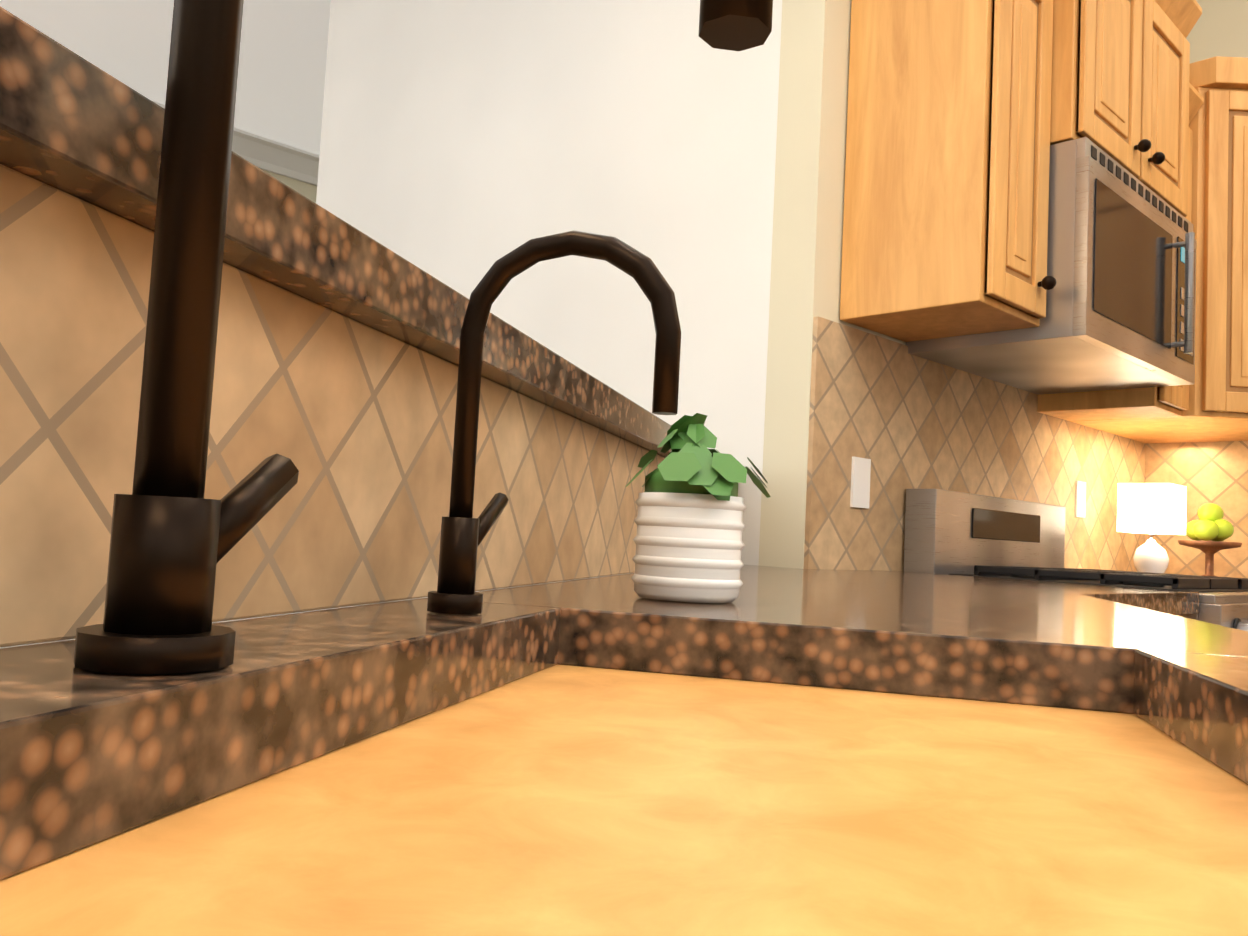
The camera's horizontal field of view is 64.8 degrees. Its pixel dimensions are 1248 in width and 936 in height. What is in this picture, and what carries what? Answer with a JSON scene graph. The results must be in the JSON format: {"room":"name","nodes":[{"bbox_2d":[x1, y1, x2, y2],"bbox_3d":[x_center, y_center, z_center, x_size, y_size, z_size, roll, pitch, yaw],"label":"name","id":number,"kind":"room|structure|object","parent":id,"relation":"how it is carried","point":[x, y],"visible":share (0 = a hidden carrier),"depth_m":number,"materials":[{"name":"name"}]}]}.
{"room":"kitchen","nodes":[
{"label":"kitchen","id":0,"kind":"room"},
{"bbox_2d":[0,0,330,154],"bbox_3d":[-1.258,-2.465,0.918,9.590,0.100,17.420,7,-5,-44],"label":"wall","id":1,"kind":"structure","parent":0,"point":[281,71],"depth_m":5.13,"materials":[{"name":"paint"}]},
{"bbox_2d":[263,170,316,202],"bbox_3d":[-4.905,-0.673,4.456,9.590,3.380,0.780,7,-5,-44],"label":"wall","id":2,"kind":"structure","parent":0,"point":[307,190],"depth_m":6.59,"materials":[{"name":"beige paint"}]},
{"bbox_2d":[151,100,319,185],"bbox_3d":[-3.174,-2.128,5.523,5.635,0.160,0.140,7,-5,-44],"label":"crown molding","id":3,"kind":"structure","parent":2,"relation":"attached to","point":[275,157],"depth_m":6.33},
{"bbox_2d":[316,0,343,210],"bbox_3d":[-0.347,-0.422,4.689,2.430,3.380,0.120,7,-5,-44],"label":"wall","id":4,"kind":"structure","parent":0,"point":[333,49],"depth_m":3.91,"materials":[{"name":"white paint"}]},
{"bbox_2d":[328,0,781,564],"bbox_3d":[-0.370,-0.531,3.063,0.120,3.380,2.160,7,-5,-44],"label":"wall","id":5,"kind":"structure","parent":0,"point":[466,146],"depth_m":2.73,"materials":[{"name":"white paint"}]},
{"bbox_2d":[758,0,1144,571],"bbox_3d":[1.129,-0.463,2.923,2.080,3.380,0.132,7,-5,-44],"label":"wall","id":6,"kind":"structure","parent":0,"point":[840,394],"depth_m":2.24,"materials":[{"name":"beige paint"}]},
{"bbox_2d":[850,457,870,508],"bbox_3d":[0.541,0.034,2.245,0.070,0.114,0.006,7,-5,-44],"label":"electrical outlet plate","id":7,"kind":"object","parent":6,"relation":"attached to","point":[860,482],"depth_m":2.24,"materials":[{"name":"white plastic"}]},
{"bbox_2d":[840,0,1203,420],"bbox_3d":[1.105,-0.747,2.511,1.327,1.090,0.447,7,-5,-44],"label":"upper cabinet","id":8,"kind":"object","parent":6,"relation":"attached to","point":[963,116],"visible":0.67,"depth_m":2.15,"materials":[{"name":"brown wood"}]},
{"bbox_2d":[906,137,1195,394],"bbox_3d":[1.136,-0.470,2.516,0.750,0.438,0.476,7,-5,-44],"label":"microwave","id":9,"kind":"object","parent":8,"relation":"attached to","point":[1121,294],"visible":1,"depth_m":2.31,"materials":[{"name":"metal"}]},
{"bbox_2d":[1075,481,1085,517],"bbox_3d":[1.458,0.100,3.137,0.070,0.114,0.006,7,-5,-44],"label":"electrical outlet plate","id":10,"kind":"object","parent":6,"relation":"attached to","point":[1080,489],"depth_m":3.13,"materials":[{"name":"white plastic"}]},
{"bbox_2d":[1144,0,1247,577],"bbox_3d":[4.854,-0.420,0.660,0.132,3.380,8.570,7,-5,-44],"label":"wall","id":11,"kind":"structure","parent":0,"point":[1203,473],"depth_m":3.45,"materials":[{"name":"beige tile"}]},
{"bbox_2d":[1070,56,1247,442],"bbox_3d":[1.919,-0.649,3.123,0.696,1.060,0.704,7,-5,-44],"label":"upper cabinet","id":12,"kind":"object","parent":11,"relation":"attached to","point":[1218,389],"visible":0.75,"depth_m":2.87,"materials":[{"name":"brown wood"}]},
{"bbox_3d":[-1.437,1.002,0.688,9.590,0.100,17.420,7,-5,-44],"label":"floor","id":13,"kind":"structure","parent":0,"visible":0},
{"bbox_2d":[0,6,1247,935],"bbox_3d":[0.117,0.460,0.729,1.354,1.146,3.501,2,-4,14],"label":"kitchen counter","id":14,"kind":"object","parent":13,"relation":"on","point":[567,732],"visible":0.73,"depth_m":0.42,"materials":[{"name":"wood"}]},
{"bbox_2d":[74,0,772,673],"bbox_3d":[-0.064,-0.110,0.368,0.238,0.372,0.101,2,-4,14],"label":"faucet","id":15,"kind":"object","parent":14,"relation":"on","point":[174,538],"visible":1,"depth_m":0.35,"materials":[{"name":"brown metal"}]},
{"bbox_2d":[427,230,680,613],"bbox_3d":[-0.037,-0.027,0.647,0.156,0.246,0.090,2,-4,14],"label":"filter faucet","id":16,"kind":"object","parent":14,"relation":"on","point":[463,533],"visible":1,"depth_m":0.62,"materials":[{"name":"brown metal"}]},
{"bbox_2d":[625,413,770,602],"bbox_3d":[0.064,0.034,0.876,0.125,0.165,0.117,7,-5,-44],"label":"plant pot","id":17,"kind":"object","parent":14,"relation":"on","point":[691,526],"visible":1,"depth_m":0.84,"materials":[{"name":"white ceramic"}]},
{"bbox_2d":[904,489,1247,630],"bbox_3d":[1.179,0.635,2.339,0.758,1.120,0.733,7,-5,-44],"label":"range","id":18,"kind":"object","parent":13,"relation":"on","point":[956,533],"visible":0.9,"depth_m":2.36,"materials":[{"name":"metal"}]},
{"bbox_3d":[2.315,0.796,2.375,0.930,0.921,2.274,7,-5,-44],"label":"base cabinet","id":19,"kind":"object","parent":13,"relation":"on","visible":0},
{"bbox_2d":[1117,483,1185,572],"bbox_3d":[1.639,0.197,3.054,0.150,0.290,0.150,7,-5,-44],"label":"light","id":20,"kind":"object","parent":19,"relation":"on","point":[1151,509],"visible":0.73,"depth_m":3.01,"materials":[{"name":"white ceramic"}]},
{"bbox_2d":[1178,503,1241,576],"bbox_3d":[1.872,0.236,3.141,0.180,0.249,0.180,7,-5,-44],"label":"pedestal","id":21,"kind":"object","parent":19,"relation":"on","point":[1213,526],"visible":0.94,"depth_m":3.11,"materials":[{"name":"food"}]}
]}

